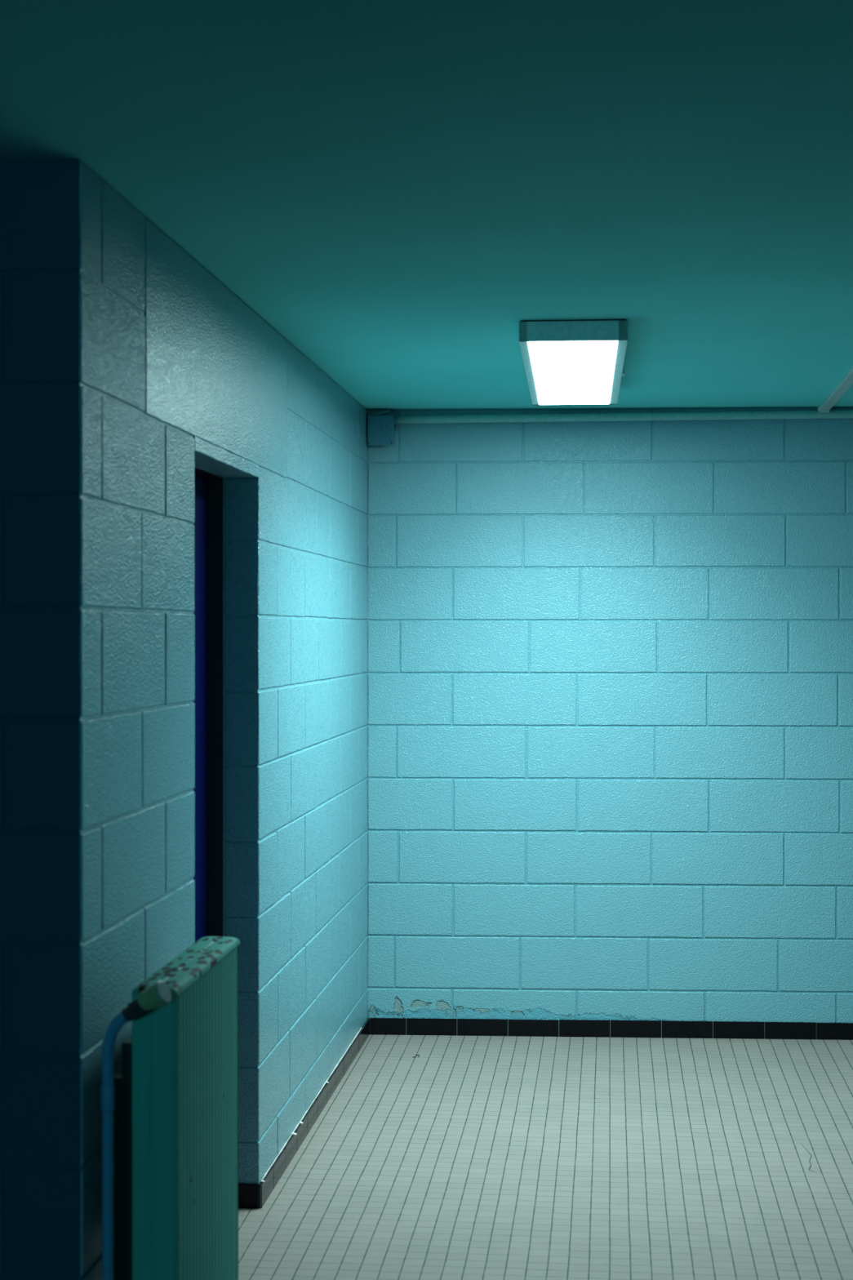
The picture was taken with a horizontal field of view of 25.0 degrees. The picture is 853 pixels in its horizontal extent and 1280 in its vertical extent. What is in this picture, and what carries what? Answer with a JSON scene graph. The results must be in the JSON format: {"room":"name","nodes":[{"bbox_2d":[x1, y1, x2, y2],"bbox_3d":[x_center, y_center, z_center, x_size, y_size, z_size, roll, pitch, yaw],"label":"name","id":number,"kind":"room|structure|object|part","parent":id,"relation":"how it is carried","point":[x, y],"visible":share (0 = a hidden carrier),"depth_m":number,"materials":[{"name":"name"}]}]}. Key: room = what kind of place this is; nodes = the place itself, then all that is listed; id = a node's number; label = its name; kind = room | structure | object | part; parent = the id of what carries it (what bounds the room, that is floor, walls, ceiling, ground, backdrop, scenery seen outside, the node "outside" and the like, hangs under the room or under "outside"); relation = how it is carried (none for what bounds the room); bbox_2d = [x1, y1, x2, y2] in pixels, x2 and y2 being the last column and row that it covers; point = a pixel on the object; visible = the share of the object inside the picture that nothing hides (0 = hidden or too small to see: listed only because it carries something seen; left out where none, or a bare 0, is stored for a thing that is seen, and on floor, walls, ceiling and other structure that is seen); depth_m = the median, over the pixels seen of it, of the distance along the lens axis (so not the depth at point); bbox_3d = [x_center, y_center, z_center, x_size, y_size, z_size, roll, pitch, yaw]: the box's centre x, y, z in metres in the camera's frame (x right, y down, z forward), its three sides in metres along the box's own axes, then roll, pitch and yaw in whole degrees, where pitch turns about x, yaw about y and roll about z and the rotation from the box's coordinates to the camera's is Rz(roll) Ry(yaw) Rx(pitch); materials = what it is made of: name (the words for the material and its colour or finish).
{"room":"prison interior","nodes":[
{"label":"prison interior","id":0,"kind":"room"},
{"bbox_2d":[0,159,80,1279],"bbox_3d":[-1.792,0.329,3.650,2.377,2.377,0.204,0,0,5],"label":"wall","id":1,"kind":"structure","parent":0,"point":[40,546],"depth_m":3.44,"materials":[{"name":"paint"}]},
{"bbox_2d":[79,159,368,1279],"bbox_3d":[-0.466,0.322,5.414,0.099,2.377,3.961,0,0,6],"label":"wall","id":2,"kind":"structure","parent":0,"point":[178,375],"depth_m":5.05,"materials":[{"name":"brick"}]},
{"bbox_2d":[114,936,239,1279],"bbox_3d":[-0.502,0.998,3.752,0.155,0.779,0.652,0,0,5],"label":"radiator","id":3,"kind":"object","parent":2,"relation":"attached to","point":[176,1108],"visible":0.99,"depth_m":3.60,"materials":[{"name":"metal"}]},
{"bbox_2d":[100,1011,128,1279],"bbox_3d":[-0.561,1.093,3.473,0.055,0.852,0.025,0,0,14],"label":"pipe","id":4,"kind":"object","parent":3,"relation":"attached to","point":[108,1088],"visible":1,"depth_m":3.47,"materials":[{"name":"metal"}]},
{"bbox_2d":[193,466,222,942],"bbox_3d":[-0.629,0.511,4.752,0.100,2.003,0.895,0,0,5],"label":"door","id":5,"kind":"structure","parent":2,"relation":"in","point":[208,486],"depth_m":5.13,"materials":[{"name":"blue paint"}]},
{"bbox_2d":[238,1017,369,1208],"bbox_3d":[-0.458,1.474,5.392,0.116,0.072,3.913,0,0,5],"label":"baseboard","id":6,"kind":"structure","parent":2,"relation":"attached to","point":[250,1195],"depth_m":5.72,"materials":[{"name":"black tile"}]},
{"bbox_2d":[0,0,852,409],"bbox_3d":[-0.787,-0.913,2.204,5.050,0.120,11.100,0,0,5],"label":"ceiling","id":7,"kind":"structure","parent":0,"point":[393,188],"depth_m":3.46,"materials":[{"name":"paint"}]},
{"bbox_2d":[519,319,627,404],"bbox_3d":[0.461,-0.839,5.934,0.305,0.060,1.470,0,0,5],"label":"ceiling light","id":8,"kind":"object","parent":7,"relation":"attached to","point":[566,362],"visible":1,"depth_m":5.56,"materials":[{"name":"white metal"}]},
{"bbox_2d":[528,340,617,404],"bbox_3d":[0.453,-0.816,5.929,0.242,0.014,1.444,0,0,5],"label":"diffuser","id":9,"kind":"object","parent":8,"relation":"attached to","point":[561,372],"depth_m":5.83,"materials":[{"name":"white plastic"}]},
{"bbox_3d":[0.455,-0.866,5.934,0.281,0.006,1.458,0,0,5],"label":"mounting plate","id":10,"kind":"part","parent":8,"relation":"part of","materials":[{"name":"metal"}]},
{"bbox_2d":[817,366,852,412],"bbox_3d":[1.040,-0.844,2.992,0.047,0.024,8.526,0,0,6],"label":"pipe","id":11,"kind":"object","parent":7,"relation":"attached to","point":[846,381],"depth_m":6.69,"materials":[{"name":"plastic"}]},
{"bbox_2d":[238,1034,852,1279],"bbox_3d":[-0.436,1.557,5.899,5.050,0.102,3.700,0,0,5],"label":"floor","id":12,"kind":"structure","parent":0,"point":[467,1157],"depth_m":5.53,"materials":[{"name":"tile"}]},
{"bbox_2d":[367,407,852,1022],"bbox_3d":[0.911,0.313,7.372,2.861,2.377,0.204,0,0,3],"label":"wall","id":13,"kind":"structure","parent":0,"point":[610,664],"depth_m":7.28,"materials":[{"name":"brick"}]},
{"bbox_2d":[367,409,398,445],"bbox_3d":[-0.167,-0.804,7.291,0.113,0.140,0.065,0,0,5],"label":"junction box","id":14,"kind":"object","parent":13,"relation":"attached to","point":[380,428],"visible":1,"depth_m":7.26,"materials":[{"name":"metal"}]},
{"bbox_2d":[369,1017,852,1039],"bbox_3d":[0.900,1.470,7.272,2.233,0.064,0.009,0,0,3],"label":"baseboard","id":15,"kind":"structure","parent":13,"relation":"attached to","point":[388,1026],"depth_m":7.28,"materials":[{"name":"black tile"}]},
{"bbox_2d":[397,409,852,423],"bbox_3d":[1.387,-0.844,7.223,3.003,0.051,0.037,0,0,3],"label":"conduit","id":16,"kind":"object","parent":13,"relation":"attached to","point":[842,414],"visible":1,"depth_m":7.24,"materials":[{"name":"metal"}]}
]}

